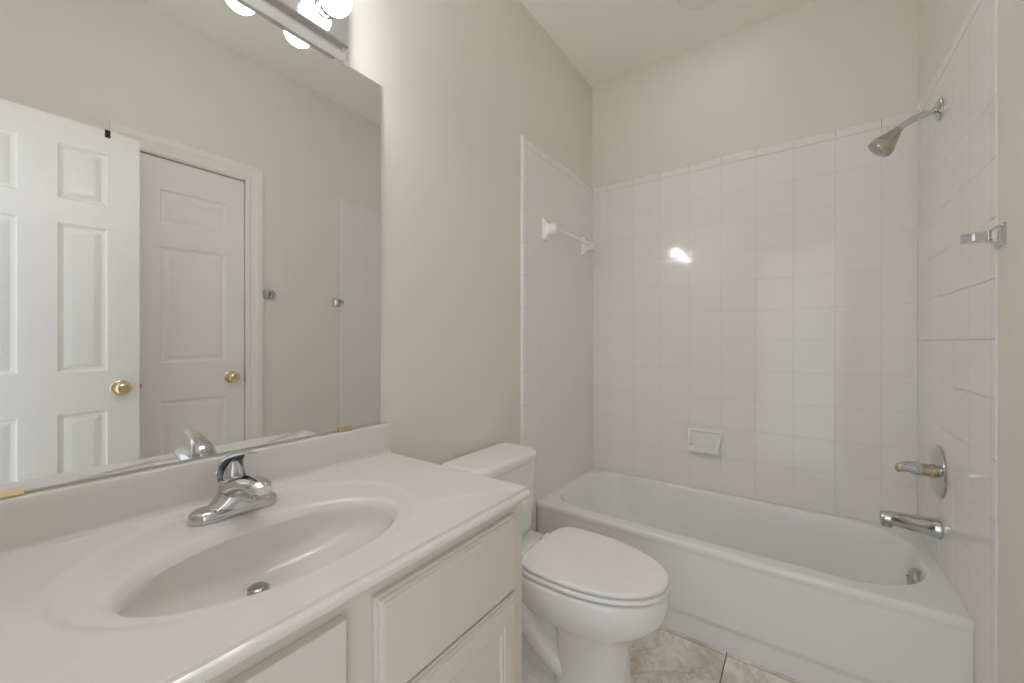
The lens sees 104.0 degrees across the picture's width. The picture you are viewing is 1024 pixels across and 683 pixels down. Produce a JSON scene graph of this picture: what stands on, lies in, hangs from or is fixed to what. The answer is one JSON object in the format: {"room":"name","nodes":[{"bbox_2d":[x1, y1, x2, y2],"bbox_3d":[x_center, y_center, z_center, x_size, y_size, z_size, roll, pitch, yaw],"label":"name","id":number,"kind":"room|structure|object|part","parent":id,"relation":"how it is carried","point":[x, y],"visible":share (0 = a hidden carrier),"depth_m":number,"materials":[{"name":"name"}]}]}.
{"room":"bathroom","nodes":[
{"label":"bathroom","id":0,"kind":"room"},
{"bbox_2d":[24,0,591,501],"bbox_3d":[-0.255,-0.191,1.549,0.120,2.785,2.670,0,0,36],"label":"wall","id":1,"kind":"structure","parent":0,"point":[461,82],"depth_m":1.50,"materials":[{"name":"beige paint"}]},
{"bbox_2d":[0,0,380,490],"bbox_3d":[-0.655,-0.270,0.882,0.006,1.036,0.860,0,0,36],"label":"vanity mirror","id":2,"kind":"object","parent":1,"relation":"attached to","point":[190,190],"visible":1,"depth_m":0.82,"materials":[{"name":"silver mirror"}]},
{"bbox_2d":[0,487,23,498],"bbox_3d":[-0.836,0.246,0.629,0.008,0.012,0.088,0,0,36],"label":"mirror clip","id":3,"kind":"object","parent":2,"relation":"attached to","point":[16,491],"visible":1,"depth_m":0.65,"materials":[{"name":"gold metal"}]},
{"bbox_2d":[0,423,391,559],"bbox_3d":[-0.642,0.300,0.882,0.027,0.092,0.893,0,0,36],"label":"backsplash","id":4,"kind":"structure","parent":1,"relation":"attached to","point":[32,521],"depth_m":0.78,"materials":[{"name":"stone"}]},
{"bbox_2d":[242,0,351,61],"bbox_3d":[-0.594,-0.865,0.856,0.136,0.154,0.598,0,0,36],"label":"vanity light","id":5,"kind":"object","parent":1,"relation":"attached to","point":[324,23],"visible":1,"depth_m":1.02,"materials":[{"name":"silver metal"}]},
{"bbox_2d":[315,0,351,19],"bbox_3d":[-0.451,-0.867,1.014,0.089,0.077,0.077,0,0,36],"label":"bulb","id":6,"kind":"object","parent":5,"relation":"attached to","point":[324,9],"depth_m":1.01,"materials":[{"name":"white glass"}]},
{"bbox_2d":[337,425,351,431],"bbox_3d":[-0.474,0.246,1.133,0.008,0.012,0.043,0,0,36],"label":"mirror clip","id":7,"kind":"object","parent":1,"relation":"attached to","point":[345,428],"visible":1,"depth_m":1.13,"materials":[{"name":"gold metal"}]},
{"bbox_2d":[521,135,592,531],"bbox_3d":[0.272,0.097,2.172,0.015,2.110,0.783,0,0,36],"label":"tiled wall","id":8,"kind":"structure","parent":1,"relation":"attached to","point":[556,279],"depth_m":2.09,"materials":[{"name":"white tile"}]},
{"bbox_2d":[542,218,595,256],"bbox_3d":[0.326,-0.561,2.175,0.074,0.110,0.505,0,0,36],"label":"towel bar","id":9,"kind":"object","parent":8,"relation":"attached to","point":[548,229],"visible":1,"depth_m":2.02,"materials":[{"name":"white ceramic"}]},
{"bbox_3d":[0.197,-0.561,1.994,0.074,0.110,0.060,0,0,36],"label":"post","id":10,"kind":"part","parent":9,"relation":"part of","materials":[{"name":"white ceramic"}]},
{"bbox_3d":[0.340,-0.561,2.165,0.017,0.017,0.411,0,0,36],"label":"rod","id":11,"kind":"part","parent":9,"relation":"part of","materials":[{"name":"white plastic"}]},
{"bbox_3d":[0.456,-0.561,2.356,0.074,0.110,0.060,0,0,36],"label":"post","id":12,"kind":"part","parent":9,"relation":"part of","materials":[{"name":"white ceramic"}]},
{"bbox_2d":[521,0,813,87],"bbox_3d":[0.382,-1.633,1.092,1.688,0.100,2.670,0,0,36],"label":"ceiling","id":13,"kind":"structure","parent":0,"point":[606,41],"depth_m":2.01,"materials":[{"name":"white paint"}]},
{"bbox_2d":[676,0,717,9],"bbox_3d":[0.858,-1.580,1.787,0.236,0.006,0.236,0,0,36],"label":"recessed light","id":14,"kind":"object","parent":13,"relation":"in","point":[686,4],"visible":1,"depth_m":1.87,"materials":[{"name":"white paint"}]},
{"bbox_2d":[630,626,802,682],"bbox_3d":[0.359,1.182,1.059,1.548,0.060,2.590,0,0,36],"label":"floor","id":15,"kind":"structure","parent":0,"point":[666,655],"depth_m":1.43,"materials":[{"name":"beige tile"}]},
{"bbox_2d":[207,501,521,682],"bbox_3d":[-0.437,0.760,0.731,0.534,0.784,0.886,0,0,36],"label":"vanity cabinet","id":16,"kind":"object","parent":15,"relation":"on","point":[454,614],"visible":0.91,"depth_m":0.68,"materials":[{"name":"beige paint"}]},
{"bbox_2d":[0,423,530,682],"bbox_3d":[-0.434,0.358,0.733,0.539,0.208,0.893,0,0,36],"label":"countertop","id":17,"kind":"structure","parent":16,"relation":"on","point":[105,580],"depth_m":0.69,"materials":[{"name":"stone"}]},
{"bbox_2d":[187,451,276,526],"bbox_3d":[-0.555,0.281,0.793,0.146,0.135,0.173,0,0,-26],"label":"sink faucet","id":18,"kind":"object","parent":17,"relation":"on","point":[239,492],"visible":1,"depth_m":0.79,"materials":[{"name":"silver metal"}]},
{"bbox_3d":[-0.570,0.339,0.824,0.058,0.021,0.158,0,0,36],"label":"plate","id":19,"kind":"part","parent":18,"relation":"part of","materials":[{"name":"silver metal"}]},
{"bbox_3d":[-0.552,0.257,0.811,0.134,0.085,0.053,0,0,36],"label":"lever","id":20,"kind":"part","parent":18,"relation":"part of","materials":[{"name":"silver metal"}]},
{"bbox_3d":[-0.525,0.295,0.792,0.152,0.071,0.053,0,0,36],"label":"spout","id":21,"kind":"part","parent":18,"relation":"part of","materials":[{"name":"silver metal"}]},
{"bbox_3d":[-0.353,0.475,0.404,0.018,0.170,0.395,0,0,36],"label":"false drawer","id":22,"kind":"part","parent":16,"relation":"part of","materials":[{"name":"beige paint"}]},
{"bbox_3d":[-0.100,0.475,0.756,0.018,0.170,0.368,0,0,36],"label":"drawer","id":23,"kind":"part","parent":16,"relation":"part of","materials":[{"name":"beige paint"}]},
{"bbox_3d":[-0.100,0.791,0.756,0.018,0.452,0.368,0,0,36],"label":"door","id":24,"kind":"part","parent":16,"relation":"part of","materials":[{"name":"beige paint"}]},
{"bbox_2d":[442,443,669,682],"bbox_3d":[0.151,0.791,1.362,0.727,0.722,0.394,0,0,36],"label":"toilet","id":25,"kind":"object","parent":15,"relation":"on","point":[587,596],"visible":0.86,"depth_m":1.23,"materials":[{"name":"white ceramic"}]},
{"bbox_3d":[-0.067,0.450,1.513,0.197,0.040,0.385,0,0,36],"label":"tank lid","id":26,"kind":"part","parent":25,"relation":"part of","materials":[{"name":"white ceramic"}]},
{"bbox_3d":[-0.070,0.614,1.515,0.181,0.287,0.368,0,0,36],"label":"tank","id":27,"kind":"part","parent":25,"relation":"part of","materials":[{"name":"white ceramic"}]},
{"bbox_3d":[0.275,0.712,1.294,0.440,0.018,0.342,0,0,36],"label":"seat lid","id":28,"kind":"part","parent":25,"relation":"part of","materials":[{"name":"white plastic"}]},
{"bbox_3d":[0.276,0.732,1.294,0.444,0.015,0.348,0,0,36],"label":"seat","id":29,"kind":"part","parent":25,"relation":"part of","materials":[{"name":"white plastic"}]},
{"bbox_2d":[537,467,974,682],"bbox_3d":[0.896,0.967,1.798,1.438,0.371,0.661,0,0,36],"label":"bathtub","id":30,"kind":"object","parent":15,"relation":"on","point":[800,594],"visible":0.88,"depth_m":1.49,"materials":[{"name":"white ceramic"}]},
{"bbox_3d":[1.422,0.840,1.423,0.032,0.072,0.072,0,0,36],"label":"overflow plate","id":31,"kind":"part","parent":30,"relation":"part of","materials":[{"name":"silver metal"}]},
{"bbox_2d":[592,0,916,522],"bbox_3d":[1.125,-0.191,2.128,1.688,2.785,0.120,0,0,36],"label":"wall","id":32,"kind":"structure","parent":0,"point":[814,67],"depth_m":1.97,"materials":[{"name":"beige paint"}]},
{"bbox_2d":[593,110,917,523],"bbox_3d":[1.088,-0.088,2.075,1.448,1.739,0.015,0,0,36],"label":"tiled wall","id":33,"kind":"structure","parent":32,"relation":"attached to","point":[769,302],"depth_m":1.94,"materials":[{"name":"white tile"}]},
{"bbox_2d":[687,427,723,454],"bbox_3d":[1.006,0.524,2.090,0.174,0.124,0.062,0,0,36],"label":"soap dish","id":34,"kind":"object","parent":33,"relation":"attached to","point":[709,441],"visible":1,"depth_m":2.10,"materials":[{"name":"white ceramic"}]},
{"bbox_2d":[917,0,1023,682],"bbox_3d":[1.019,-0.191,0.635,0.120,2.785,2.670,0,0,36],"label":"wall","id":35,"kind":"structure","parent":0,"point":[939,22],"depth_m":0.94,"materials":[{"name":"beige paint"}]},
{"bbox_2d":[917,0,997,682],"bbox_3d":[1.438,0.097,1.312,0.015,2.110,0.821,0,0,36],"label":"tiled wall","id":36,"kind":"structure","parent":35,"relation":"attached to","point":[967,366],"depth_m":1.18,"materials":[{"name":"white tile"}]},
{"bbox_2d":[868,97,942,156],"bbox_3d":[1.401,-0.758,1.431,0.190,0.163,0.084,0,0,36],"label":"shower","id":37,"kind":"object","parent":36,"relation":"attached to","point":[884,145],"visible":1,"depth_m":1.43,"materials":[{"name":"silver metal"}]},
{"bbox_3d":[1.433,-0.783,1.415,0.119,0.061,0.021,0,0,36],"label":"arm","id":38,"kind":"part","parent":37,"relation":"part of","materials":[{"name":"silver metal"}]},
{"bbox_2d":[879,510,942,539],"bbox_3d":[1.416,0.647,1.427,0.156,0.071,0.071,0,0,36],"label":"tub spout","id":39,"kind":"object","parent":36,"relation":"attached to","point":[929,526],"visible":1,"depth_m":1.41,"materials":[{"name":"silver metal"}]},
{"bbox_2d":[881,522,892,527],"bbox_3d":[1.368,0.667,1.461,0.032,0.014,0.032,0,0,36],"label":"outlet","id":40,"kind":"object","parent":39,"relation":"attached to","point":[886,524],"depth_m":1.45,"materials":[{"name":"gold metal"}]},
{"bbox_2d":[894,445,946,498],"bbox_3d":[1.441,0.454,1.428,0.116,0.181,0.181,0,0,36],"label":"shower valve","id":41,"kind":"object","parent":36,"relation":"attached to","point":[936,468],"visible":1,"depth_m":1.39,"materials":[{"name":"silver metal"}]},
{"bbox_3d":[1.424,0.453,1.437,0.072,0.048,0.051,0,0,36],"label":"lever handle","id":42,"kind":"part","parent":41,"relation":"part of","materials":[{"name":"silver metal"}]},
{"bbox_2d":[960,222,1005,247],"bbox_3d":[1.156,-0.257,0.985,0.066,0.052,0.052,0,0,36],"label":"bracket","id":43,"kind":"object","parent":35,"relation":"attached to","point":[996,236],"visible":1,"depth_m":0.97,"materials":[{"name":"silver metal"}]},
{"bbox_3d":[1.147,-0.257,0.991,0.044,0.023,0.021,0,0,36],"label":"arm","id":44,"kind":"part","parent":43,"relation":"part of","materials":[{"name":"silver metal"}]},
{"bbox_3d":[1.173,-0.257,0.973,0.024,0.052,0.052,0,0,36],"label":"plate","id":45,"kind":"part","parent":43,"relation":"part of","materials":[{"name":"silver metal"}]}
]}

